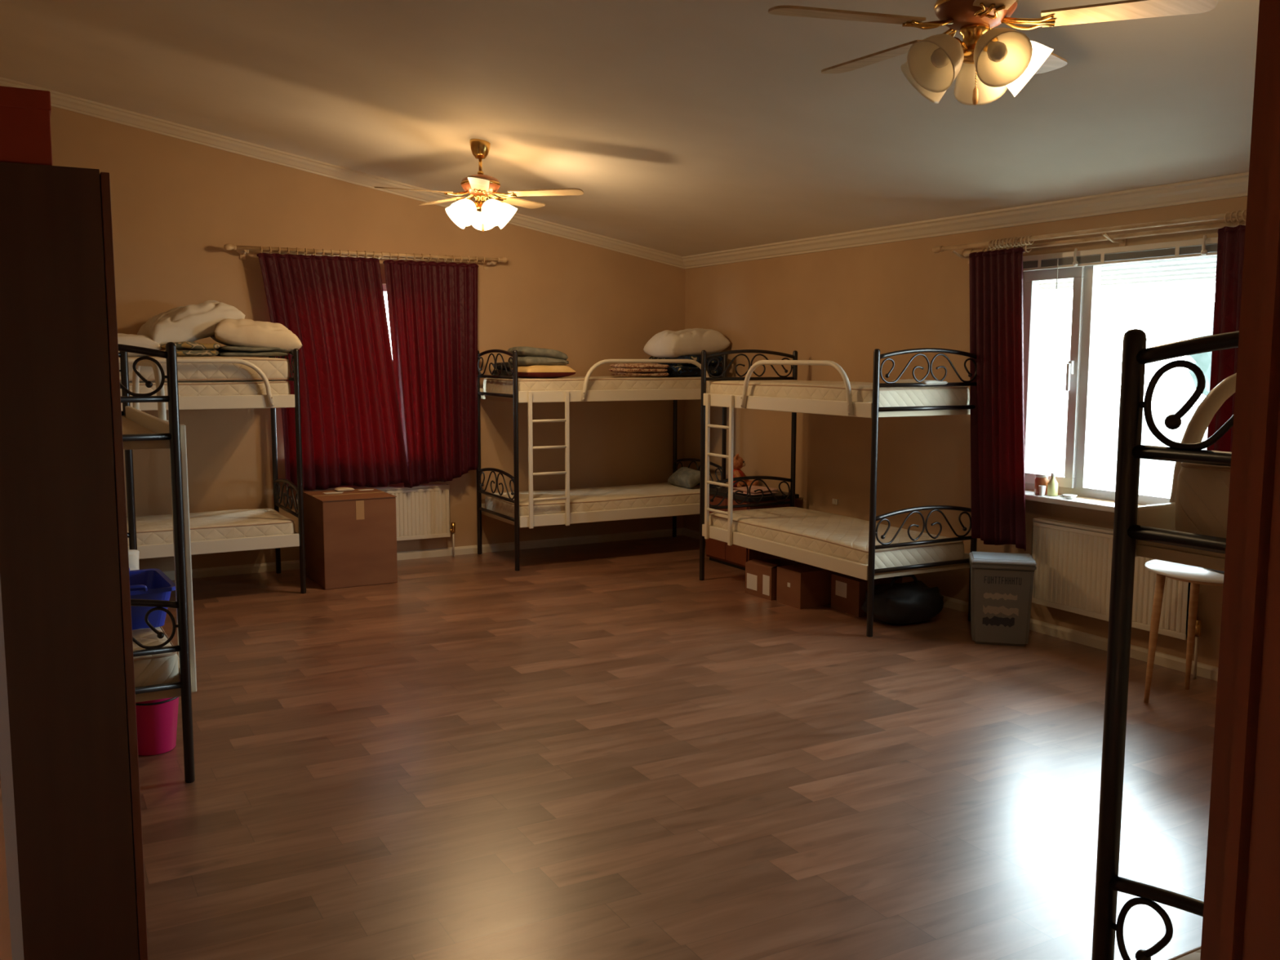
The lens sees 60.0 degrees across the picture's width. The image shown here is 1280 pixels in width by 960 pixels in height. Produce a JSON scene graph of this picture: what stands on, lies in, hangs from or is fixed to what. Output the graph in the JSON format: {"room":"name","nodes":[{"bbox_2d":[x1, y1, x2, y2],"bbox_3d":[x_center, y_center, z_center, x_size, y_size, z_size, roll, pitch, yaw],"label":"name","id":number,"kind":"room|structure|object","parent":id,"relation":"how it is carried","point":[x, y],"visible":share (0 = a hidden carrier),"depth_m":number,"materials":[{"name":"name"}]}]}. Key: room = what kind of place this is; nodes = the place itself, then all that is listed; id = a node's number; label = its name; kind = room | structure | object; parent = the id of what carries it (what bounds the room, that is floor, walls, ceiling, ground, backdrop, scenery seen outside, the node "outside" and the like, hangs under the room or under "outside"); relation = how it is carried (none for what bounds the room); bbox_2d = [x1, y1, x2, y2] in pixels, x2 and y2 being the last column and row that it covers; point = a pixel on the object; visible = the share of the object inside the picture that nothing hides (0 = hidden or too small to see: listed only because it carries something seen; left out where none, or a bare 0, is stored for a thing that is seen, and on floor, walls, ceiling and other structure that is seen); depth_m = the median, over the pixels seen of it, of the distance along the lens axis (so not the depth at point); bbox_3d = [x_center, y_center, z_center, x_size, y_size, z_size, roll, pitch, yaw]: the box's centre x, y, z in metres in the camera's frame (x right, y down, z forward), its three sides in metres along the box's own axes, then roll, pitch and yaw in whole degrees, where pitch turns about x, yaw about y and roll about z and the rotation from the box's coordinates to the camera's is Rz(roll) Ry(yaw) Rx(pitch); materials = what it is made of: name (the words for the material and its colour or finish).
{"room":"dormitory","nodes":[
{"label":"dormitory","id":0,"kind":"room"},
{"bbox_2d":[49,106,685,571],"bbox_3d":[-2.230,-1.145,9.079,5.950,3.652,0.200,-3,7,-29],"label":"wall","id":1,"kind":"structure","parent":0,"point":[176,203],"depth_m":8.85,"materials":[{"name":"paint"}]},
{"bbox_2d":[0,76,684,268],"bbox_3d":[-2.155,-2.379,8.812,5.950,1.140,0.095,-3,7,-29],"label":"trim","id":2,"kind":"structure","parent":1,"relation":"attached to","point":[64,101],"depth_m":8.55,"materials":[{"name":"beige"}]},
{"bbox_2d":[223,244,507,270],"bbox_3d":[-2.135,-1.773,8.841,2.260,0.097,0.184,-3,7,-29],"label":"curtain rod","id":3,"kind":"object","parent":1,"relation":"attached to","point":[242,250],"visible":0.99,"depth_m":8.75,"materials":[{"name":"brown wood"}]},
{"bbox_2d":[257,253,409,490],"bbox_3d":[-2.398,-0.837,8.729,1.131,1.829,0.077,-3,7,-27],"label":"curtain","id":4,"kind":"object","parent":3,"relation":"hanging from","point":[352,430],"visible":0.91,"depth_m":8.73,"materials":[{"name":"red fabric"}]},
{"bbox_2d":[382,259,478,488],"bbox_3d":[-1.687,-0.862,9.102,0.801,1.839,0.074,-3,7,-29],"label":"curtain","id":5,"kind":"object","parent":3,"relation":"hanging from","point":[433,306],"visible":1,"depth_m":9.11,"materials":[{"name":"red fabric"}]},
{"bbox_2d":[382,284,386,291],"bbox_3d":[-2.229,-0.873,9.013,1.300,1.435,0.230,-3,7,-29],"label":"window","id":6,"kind":"structure","parent":1,"relation":"in","point":[384,285],"depth_m":9.07,"materials":[{"name":"white plastic"}]},
{"bbox_2d":[375,484,455,556],"bbox_3d":[-2.113,0.375,9.119,1.237,0.622,0.072,-3,7,-29],"label":"radiator","id":7,"kind":"object","parent":1,"relation":"attached to","point":[422,512],"visible":0.44,"depth_m":9.24,"materials":[{"name":"beige metal"}]},
{"bbox_2d":[375,484,449,490],"bbox_3d":[-2.137,0.077,9.072,1.180,0.020,0.072,-3,7,-29],"label":"grille","id":8,"kind":"object","parent":7,"relation":"attached to","point":[438,486],"depth_m":9.22,"materials":[{"name":"beige metal"}]},
{"bbox_2d":[162,527,683,580],"bbox_3d":[-2.182,0.645,9.183,5.950,0.070,0.018,-3,7,-29],"label":"baseboard","id":9,"kind":"structure","parent":1,"relation":"attached to","point":[442,552],"depth_m":9.55,"materials":[{"name":"beige wood"}]},
{"bbox_2d":[0,0,1259,256],"bbox_3d":[-0.127,-2.072,5.160,6.350,1.243,8.870,-3,7,-29],"label":"ceiling","id":10,"kind":"structure","parent":0,"point":[683,127],"depth_m":5.88,"materials":[{"name":"paint"}]},
{"bbox_2d":[374,138,583,231],"bbox_3d":[-1.090,-1.929,7.260,1.291,0.587,1.324,-3,7,-29],"label":"ceiling fan","id":11,"kind":"object","parent":10,"relation":"hanging from","point":[483,214],"visible":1,"depth_m":7.21,"materials":[{"name":"gold metal"}]},
{"bbox_2d":[768,0,1217,106],"bbox_3d":[1.038,-1.506,3.563,1.326,0.589,1.286,-3,7,-29],"label":"ceiling fan","id":12,"kind":"object","parent":10,"relation":"hanging from","point":[988,61],"visible":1,"depth_m":3.45,"materials":[{"name":"gold metal"}]},
{"bbox_2d":[137,535,1217,959],"bbox_3d":[0.115,1.324,3.993,7.400,0.120,11.800,-3,7,-29],"label":"floor","id":13,"kind":"structure","parent":0,"point":[611,750],"depth_m":4.47,"materials":[{"name":"laminate"}]},
{"bbox_2d":[0,161,148,959],"bbox_3d":[-1.623,0.345,2.742,0.655,2.093,0.900,-3,7,-29],"label":"wardrobe","id":14,"kind":"object","parent":13,"relation":"on","point":[64,576],"visible":0.99,"depth_m":2.41,"materials":[{"name":"laminate"}]},
{"bbox_2d":[0,85,52,165],"bbox_3d":[-1.546,-0.745,2.388,0.486,0.152,0.421,-3,7,-29],"label":"carton","id":15,"kind":"object","parent":14,"relation":"on","point":[25,137],"visible":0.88,"depth_m":2.30,"materials":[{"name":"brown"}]},
{"bbox_2d":[135,696,178,755],"bbox_3d":[-2.108,1.036,4.792,0.249,0.264,0.249,-3,7,-29],"label":"bucket","id":16,"kind":"object","parent":13,"relation":"on","point":[156,719],"visible":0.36,"depth_m":4.71,"materials":[{"name":"pink plastic"}]},
{"bbox_2d":[118,342,196,782],"bbox_3d":[-2.636,0.263,4.987,0.916,1.755,1.989,-3,7,-30],"label":"bunk bed","id":17,"kind":"object","parent":13,"relation":"on","point":[170,434],"visible":0.34,"depth_m":4.36,"materials":[{"name":"black metal"}]},
{"bbox_2d":[121,416,155,434],"bbox_3d":[-2.650,-0.224,4.925,0.800,0.012,1.860,-3,7,-30],"label":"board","id":18,"kind":"object","parent":17,"relation":"on","point":[129,427],"visible":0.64,"depth_m":4.95,"materials":[{"name":"beige wood"}]},
{"bbox_2d":[132,626,178,687],"bbox_3d":[-2.650,0.686,5.026,0.812,0.164,1.900,-3,7,-30],"label":"mattress","id":19,"kind":"object","parent":17,"relation":"on","point":[157,668],"visible":0.21,"depth_m":4.38,"materials":[{"name":"beige fabric"}]},
{"bbox_2d":[128,549,139,570],"bbox_3d":[-2.507,0.470,5.218,0.300,0.261,0.239,-3,7,-29],"label":"pillow","id":20,"kind":"object","parent":19,"relation":"on","point":[133,554],"visible":0.06,"depth_m":5.27,"materials":[{"name":"white fabric"}]},
{"bbox_2d":[128,568,175,630],"bbox_3d":[-2.275,0.521,4.895,0.358,0.204,0.526,-4,8,-32],"label":"laundry basket","id":21,"kind":"object","parent":19,"relation":"on","point":[144,584],"visible":0.35,"depth_m":4.78,"materials":[{"name":"blue plastic"}]},
{"bbox_2d":[118,348,306,593],"bbox_3d":[-3.468,-0.047,7.750,1.989,1.755,0.915,-3,7,-29],"label":"bunk bed","id":22,"kind":"object","parent":13,"relation":"on","point":[277,542],"visible":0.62,"depth_m":7.74,"materials":[{"name":"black metal"}]},
{"bbox_2d":[120,380,290,395],"bbox_3d":[-3.473,-0.610,7.696,1.899,0.163,0.815,-3,7,-29],"label":"mattress","id":23,"kind":"object","parent":22,"relation":"on","point":[220,387],"visible":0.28,"depth_m":7.59,"materials":[{"name":"beige fabric"}]},
{"bbox_2d":[118,356,289,381],"bbox_3d":[-3.472,-0.775,7.681,1.895,0.166,0.812,-3,7,-29],"label":"mattress","id":24,"kind":"object","parent":23,"relation":"on","point":[274,369],"visible":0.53,"depth_m":7.58,"materials":[{"name":"beige fabric"}]},
{"bbox_2d":[117,333,161,356],"bbox_3d":[-3.626,-0.923,7.579,0.620,0.173,0.460,-3,7,-29],"label":"pillow","id":25,"kind":"object","parent":24,"relation":"on","point":[141,340],"visible":0.25,"depth_m":7.49,"materials":[{"name":"white fabric"}]},
{"bbox_2d":[160,341,221,356],"bbox_3d":[-3.181,-0.919,7.770,0.409,0.104,0.498,-3,7,-29],"label":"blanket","id":26,"kind":"object","parent":24,"relation":"on","point":[186,348],"visible":0.59,"depth_m":7.59,"materials":[{"name":"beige fabric"}]},
{"bbox_2d":[137,300,244,345],"bbox_3d":[-3.201,-1.110,7.886,0.638,0.351,0.499,-4,8,-36],"label":"pillow","id":27,"kind":"object","parent":26,"relation":"on","point":[190,322],"visible":0.74,"depth_m":7.71,"materials":[{"name":"white fabric"}]},
{"bbox_2d":[215,346,288,356],"bbox_3d":[-2.809,-0.926,7.976,0.485,0.075,0.480,-3,7,-29],"label":"blanket","id":28,"kind":"object","parent":24,"relation":"on","point":[224,351],"visible":0.86,"depth_m":7.78,"materials":[{"name":"grey fabric"}]},
{"bbox_2d":[210,318,302,353],"bbox_3d":[-2.768,-1.034,7.964,0.592,0.247,0.460,-3,7,-26],"label":"pillow","id":29,"kind":"object","parent":28,"relation":"on","point":[228,332],"visible":0.8,"depth_m":7.79,"materials":[{"name":"beige fabric"}]},
{"bbox_2d":[126,508,295,546],"bbox_3d":[-3.476,0.374,7.806,1.894,0.164,0.814,-3,7,-29],"label":"mattress","id":30,"kind":"object","parent":22,"relation":"on","point":[234,523],"visible":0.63,"depth_m":7.80,"materials":[{"name":"beige fabric"}]},
{"bbox_2d":[302,488,397,589],"bbox_3d":[-2.209,0.432,8.441,0.550,0.658,0.610,-3,7,-29],"label":"carton","id":31,"kind":"object","parent":13,"relation":"on","point":[350,536],"visible":0.92,"depth_m":8.20,"materials":[{"name":"cardboard"}]},
{"bbox_2d":[324,491,343,493],"bbox_3d":[-2.340,0.098,8.468,0.160,0.002,0.100,-3,7,-29],"label":"paper scrap","id":32,"kind":"object","parent":31,"relation":"on","point":[339,491],"visible":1,"depth_m":8.46,"materials":[{"name":"white paper"}]},
{"bbox_2d":[334,487,354,491],"bbox_3d":[-2.294,0.070,8.605,0.138,0.026,0.093,-3,7,-29],"label":"cloth","id":33,"kind":"object","parent":31,"relation":"on","point":[338,489],"visible":1,"depth_m":8.57,"materials":[{"name":"beige fabric"}]},
{"bbox_2d":[357,488,373,490],"bbox_3d":[-2.138,0.077,8.659,0.128,0.002,0.070,-3,7,-29],"label":"paper scrap","id":34,"kind":"object","parent":31,"relation":"on","point":[363,489],"visible":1,"depth_m":8.64,"materials":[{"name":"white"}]},
{"bbox_2d":[476,349,727,570],"bbox_3d":[-0.316,-0.239,9.557,1.989,1.755,0.915,-3,7,-29],"label":"bunk bed","id":35,"kind":"object","parent":13,"relation":"on","point":[567,517],"visible":0.69,"depth_m":9.05,"materials":[{"name":"black metal"}]},
{"bbox_2d":[484,482,700,518],"bbox_3d":[-0.321,0.181,9.614,1.893,0.164,0.816,-3,7,-29],"label":"mattress","id":36,"kind":"object","parent":35,"relation":"on","point":[641,495],"visible":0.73,"depth_m":9.36,"materials":[{"name":"beige fabric"}]},
{"bbox_2d":[667,466,700,488],"bbox_3d":[0.421,-0.027,9.992,0.190,0.171,0.400,-3,7,-29],"label":"pillow","id":37,"kind":"object","parent":36,"relation":"on","point":[685,477],"visible":0.95,"depth_m":9.89,"materials":[{"name":"grey fabric"}]},
{"bbox_2d":[483,376,718,394],"bbox_3d":[-0.320,-0.804,9.507,1.900,0.165,0.815,-3,7,-29],"label":"mattress","id":38,"kind":"object","parent":35,"relation":"on","point":[594,383],"visible":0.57,"depth_m":9.10,"materials":[{"name":"beige fabric"}]},
{"bbox_2d":[491,362,512,376],"bbox_3d":[-1.059,-0.928,9.296,0.290,0.125,0.343,-3,7,-29],"label":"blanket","id":39,"kind":"object","parent":38,"relation":"on","point":[504,372],"visible":0.19,"depth_m":9.15,"materials":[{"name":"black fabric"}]},
{"bbox_2d":[507,364,576,377],"bbox_3d":[-0.831,-0.906,9.138,0.440,0.130,0.500,-4,7,-30],"label":"pillow","id":40,"kind":"object","parent":38,"relation":"on","point":[532,371],"visible":0.78,"depth_m":8.95,"materials":[{"name":"yellow fabric"}]},
{"bbox_2d":[507,346,568,365],"bbox_3d":[-0.843,-1.018,9.107,0.408,0.154,0.405,-3,7,-28],"label":"blanket","id":41,"kind":"object","parent":40,"relation":"on","point":[527,356],"visible":0.89,"depth_m":8.94,"materials":[{"name":"grey fabric"}]},
{"bbox_2d":[608,363,669,377],"bbox_3d":[-0.012,-0.955,9.589,0.373,0.119,0.497,-3,7,-29],"label":"bedspread","id":42,"kind":"object","parent":38,"relation":"on","point":[633,370],"visible":1,"depth_m":9.42,"materials":[{"name":"brown fabric"}]},
{"bbox_2d":[648,355,723,376],"bbox_3d":[0.403,-1.017,9.802,0.492,0.196,0.611,-3,7,-29],"label":"bedspread","id":43,"kind":"object","parent":38,"relation":"on","point":[674,369],"visible":0.55,"depth_m":9.54,"materials":[{"name":"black fabric"}]},
{"bbox_2d":[643,328,729,358],"bbox_3d":[0.410,-1.201,9.739,0.617,0.273,0.480,-4,7,-32],"label":"pillow","id":44,"kind":"object","parent":43,"relation":"on","point":[667,343],"visible":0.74,"depth_m":9.57,"materials":[{"name":"white fabric"}]},
{"bbox_2d":[705,487,799,570],"bbox_3d":[0.900,0.393,9.127,0.506,0.600,0.670,-3,7,-29],"label":"base cabinet","id":45,"kind":"object","parent":13,"relation":"on","point":[735,556],"visible":0.38,"depth_m":8.92,"materials":[{"name":"red wood"}]},
{"bbox_2d":[733,453,759,487],"bbox_3d":[0.867,-0.072,9.272,0.241,0.290,0.258,2,7,13],"label":"teddy bear","id":46,"kind":"object","parent":45,"relation":"on","point":[738,462],"visible":0.68,"depth_m":9.23},
{"bbox_2d":[733,485,778,495],"bbox_3d":[0.929,0.084,8.954,0.282,0.050,0.293,-4,8,-34],"label":"linens","id":47,"kind":"object","parent":45,"relation":"on","point":[766,491],"visible":0.8,"depth_m":8.88,"materials":[{"name":"beige fabric"}]},
{"bbox_2d":[745,557,801,600],"bbox_3d":[0.976,0.700,7.968,0.321,0.246,0.300,-4,7,-32],"label":"carton","id":48,"kind":"object","parent":13,"relation":"on","point":[761,576],"visible":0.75,"depth_m":7.88,"materials":[{"name":"cardboard"}]},
{"bbox_2d":[776,563,837,608],"bbox_3d":[1.164,0.730,7.691,0.341,0.250,0.260,-4,7,-30],"label":"carton","id":49,"kind":"object","parent":13,"relation":"on","point":[800,586],"visible":0.78,"depth_m":7.58,"materials":[{"name":"cardboard"}]},
{"bbox_2d":[699,347,977,636],"bbox_3d":[1.297,-0.032,7.729,0.915,1.755,1.989,-3,7,-28],"label":"bunk bed","id":50,"kind":"object","parent":13,"relation":"on","point":[848,407],"visible":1,"depth_m":7.14,"materials":[{"name":"black metal"}]},
{"bbox_2d":[709,506,964,568],"bbox_3d":[1.308,0.389,7.784,0.812,0.164,1.900,-3,7,-28],"label":"mattress","id":51,"kind":"object","parent":50,"relation":"on","point":[841,536],"visible":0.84,"depth_m":7.42,"materials":[{"name":"beige fabric"}]},
{"bbox_2d":[709,379,969,407],"bbox_3d":[1.310,-0.596,7.674,0.812,0.165,1.900,-3,7,-28],"label":"mattress","id":52,"kind":"object","parent":50,"relation":"on","point":[889,397],"visible":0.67,"depth_m":7.00,"materials":[{"name":"beige fabric"}]},
{"bbox_2d":[892,378,947,385],"bbox_3d":[1.749,-0.614,6.943,0.194,0.035,0.326,-3,7,-29],"label":"towel","id":53,"kind":"object","parent":52,"relation":"on","point":[908,380],"visible":0.58,"depth_m":6.83,"materials":[{"name":"white fabric"}]},
{"bbox_2d":[831,573,902,617],"bbox_3d":[1.529,0.760,7.489,0.361,0.235,0.300,-3,7,-27],"label":"carton","id":54,"kind":"object","parent":13,"relation":"on","point":[848,593],"visible":0.56,"depth_m":7.37,"materials":[{"name":"cardboard"}]},
{"bbox_2d":[861,574,943,624],"bbox_3d":[1.710,0.758,7.166,0.545,0.313,0.383,-3,7,-29],"label":"bag","id":55,"kind":"object","parent":13,"relation":"on","point":[913,602],"visible":0.9,"depth_m":7.02,"materials":[{"name":"black"}]},
{"bbox_2d":[968,551,1036,646],"bbox_3d":[2.162,0.713,6.646,0.369,0.520,0.270,2,7,14],"label":"bin","id":56,"kind":"object","parent":13,"relation":"on","point":[1002,584],"visible":1,"depth_m":6.53,"materials":[{"name":"grey plastic"}]},
{"bbox_2d":[982,616,1014,626],"bbox_3d":[2.119,0.836,6.548,0.180,0.064,0.002,2,7,14],"label":"print","id":57,"kind":"object","parent":56,"relation":"attached to","point":[995,620],"depth_m":6.55},
{"bbox_2d":[983,592,1017,599],"bbox_3d":[2.123,0.686,6.526,0.190,0.045,0.002,2,7,14],"label":"print","id":58,"kind":"object","parent":56,"relation":"attached to","point":[997,596],"depth_m":6.53},
{"bbox_2d":[982,604,1018,616],"bbox_3d":[2.128,0.770,6.537,0.200,0.059,0.002,2,7,14],"label":"print","id":59,"kind":"object","parent":56,"relation":"on","point":[989,609],"depth_m":6.54},
{"bbox_2d":[1091,328,1239,959],"bbox_3d":[1.927,0.586,2.195,1.989,1.755,0.915,-3,7,-29],"label":"bunk bed","id":60,"kind":"object","parent":13,"relation":"on","point":[1148,531],"visible":0.85,"depth_m":2.00,"materials":[{"name":"black metal"}]},
{"bbox_2d":[1168,946,1200,959],"bbox_3d":[1.940,1.008,2.236,1.881,0.165,0.812,-3,7,-29],"label":"mattress","id":61,"kind":"object","parent":60,"relation":"on","point":[1195,953],"visible":0.18,"depth_m":2.18,"materials":[{"name":"beige fabric"}]},
{"bbox_2d":[1175,462,1231,537],"bbox_3d":[1.950,0.025,2.110,1.883,0.164,0.795,-3,7,-29],"label":"mattress","id":62,"kind":"object","parent":60,"relation":"on","point":[1202,491],"visible":0.3,"depth_m":1.92,"materials":[{"name":"beige"}]},
{"bbox_2d":[1143,559,1224,702],"bbox_3d":[2.780,0.770,5.415,0.606,0.683,0.606,-3,7,-29],"label":"stool","id":63,"kind":"object","parent":13,"relation":"on","point":[1196,575],"visible":0.46,"depth_m":5.44,"materials":[{"name":"white"}]},
{"bbox_2d":[1205,568,1224,573],"bbox_3d":[2.877,0.429,5.316,0.250,0.016,0.190,-1,6,-6],"label":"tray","id":64,"kind":"object","parent":63,"relation":"on","point":[1216,571],"visible":0.04,"depth_m":5.28,"materials":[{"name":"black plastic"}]},
{"bbox_2d":[683,195,1247,666],"bbox_3d":[2.559,-0.356,6.850,0.200,2.600,8.870,-3,7,-29],"label":"wall","id":65,"kind":"structure","parent":0,"point":[839,306],"depth_m":8.06,"materials":[{"name":"paint"}]},
{"bbox_2d":[831,498,838,504],"bbox_3d":[1.509,0.168,8.584,0.017,0.044,0.060,-3,7,-29],"label":"wall socket","id":66,"kind":"object","parent":65,"relation":"attached to","point":[834,501],"visible":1,"depth_m":8.57,"materials":[{"name":"white plastic"}]},
{"bbox_2d":[682,527,1217,680],"bbox_3d":[2.479,0.911,6.902,0.018,0.070,8.550,-3,7,-29],"label":"baseboard","id":67,"kind":"structure","parent":65,"relation":"attached to","point":[1210,672],"depth_m":6.54,"materials":[{"name":"beige wood"}]},
{"bbox_2d":[681,172,1248,269],"bbox_3d":[2.452,-1.600,6.604,0.095,0.103,8.550,-3,7,-29],"label":"trim","id":68,"kind":"structure","parent":65,"relation":"attached to","point":[1234,185],"depth_m":6.89,"materials":[{"name":"beige"}]},
{"bbox_2d":[932,209,1246,263],"bbox_3d":[2.636,-1.355,6.188,0.198,0.117,2.650,-3,7,-29],"label":"curtain rod","id":69,"kind":"object","parent":65,"relation":"attached to","point":[1122,237],"visible":0.75,"depth_m":6.19,"materials":[{"name":"brown wood"}]},
{"bbox_2d":[968,247,1026,551],"bbox_3d":[2.205,-0.501,6.845,0.087,1.822,0.540,-3,7,-29],"label":"curtain","id":70,"kind":"object","parent":69,"relation":"hanging from","point":[997,490],"visible":1,"depth_m":6.83,"materials":[{"name":"red fabric"}]},
{"bbox_2d":[1206,224,1245,452],"bbox_3d":[3.048,-0.352,5.458,0.083,1.807,0.549,-3,7,-26],"label":"curtain","id":71,"kind":"object","parent":69,"relation":"hanging from","point":[1231,240],"visible":0.16,"depth_m":5.58,"materials":[{"name":"red fabric"}]},
{"bbox_2d":[1022,252,1208,512],"bbox_3d":[2.688,-0.570,6.363,0.280,1.465,1.560,-3,7,-29],"label":"window","id":72,"kind":"structure","parent":65,"relation":"in","point":[1081,369],"depth_m":6.62,"materials":[{"name":"white plastic"}]},
{"bbox_2d":[1034,473,1048,494],"bbox_3d":[2.449,0.025,6.757,0.080,0.124,0.080,-3,7,-29],"label":"jar","id":73,"kind":"object","parent":72,"relation":"on","point":[1041,478],"visible":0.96,"depth_m":6.73,"materials":[{"name":"orange glass"}]},
{"bbox_2d":[1038,484,1046,495],"bbox_3d":[2.429,0.064,6.693,0.044,0.060,0.043,-3,7,-29],"label":"beaker","id":74,"kind":"object","parent":72,"relation":"on","point":[1042,488],"visible":1,"depth_m":6.68,"materials":[{"name":"white"}]},
{"bbox_2d":[1047,472,1057,496],"bbox_3d":[2.490,0.026,6.682,0.060,0.138,0.060,-3,7,-29],"label":"bottle","id":75,"kind":"object","parent":72,"relation":"on","point":[1052,485],"visible":1,"depth_m":6.66,"materials":[{"name":"beige plastic"}]},
{"bbox_2d":[1062,493,1076,498],"bbox_3d":[2.541,0.100,6.546,0.080,0.022,0.080,-3,7,-29],"label":"bowl","id":76,"kind":"object","parent":72,"relation":"on","point":[1066,495],"visible":1,"depth_m":6.53,"materials":[{"name":"white ceramic"}]},
{"bbox_2d":[1022,235,1217,288],"bbox_3d":[2.663,-1.215,6.276,0.058,0.230,1.440,-3,7,-29],"label":"blind","id":77,"kind":"object","parent":72,"relation":"attached to","point":[1201,246],"visible":0.85,"depth_m":6.19,"materials":[{"name":"white plastic"}]},
{"bbox_2d":[1031,517,1201,678],"bbox_3d":[2.700,0.646,6.344,0.072,0.722,1.112,-3,7,-29],"label":"radiator","id":78,"kind":"object","parent":65,"relation":"attached to","point":[1073,561],"visible":0.66,"depth_m":6.43,"materials":[{"name":"beige metal"}]},
{"bbox_2d":[1032,517,1113,534],"bbox_3d":[2.687,0.294,6.330,0.072,0.020,1.055,-3,7,-29],"label":"grille","id":79,"kind":"object","parent":78,"relation":"attached to","point":[1047,523],"depth_m":6.54,"materials":[{"name":"beige metal"}]},
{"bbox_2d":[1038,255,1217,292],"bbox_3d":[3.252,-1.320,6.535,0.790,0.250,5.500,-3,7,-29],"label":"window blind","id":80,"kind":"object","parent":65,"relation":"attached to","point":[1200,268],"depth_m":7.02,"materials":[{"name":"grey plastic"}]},
{"bbox_3d":[1.988,-0.292,1.507,5.950,3.652,0.120,-3,7,-29],"label":"wall door","id":81,"kind":"structure","parent":0,"visible":0},
{"bbox_2d":[0,0,1279,959],"bbox_3d":[0.144,0.543,0.570,0.815,2.190,0.157,-3,7,-29],"label":"door frame","id":82,"kind":"structure","parent":81,"relation":"attached to","point":[1250,926],"depth_m":0.72,"materials":[{"name":"brown wood"}]},
{"label":"outside","id":83,"kind":"structure","parent":0,"visible":0},
{"bbox_2d":[1031,399,1208,497],"bbox_3d":[7.212,1.207,8.738,70.000,0.100,70.000,-3,7,-29],"label":"ground","id":84,"kind":"structure","parent":83,"point":[1050,416],"depth_m":27.84,"materials":[{"name":"white"}]},
{"bbox_2d":[1186,302,1214,395],"bbox_3d":[13.762,-2.554,23.520,4.004,4.142,3.867,1,6,10],"label":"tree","id":85,"kind":"object","parent":84,"relation":"on","point":[1203,360],"visible":0.1,"depth_m":23.73,"materials":[{"name":"green plant"}]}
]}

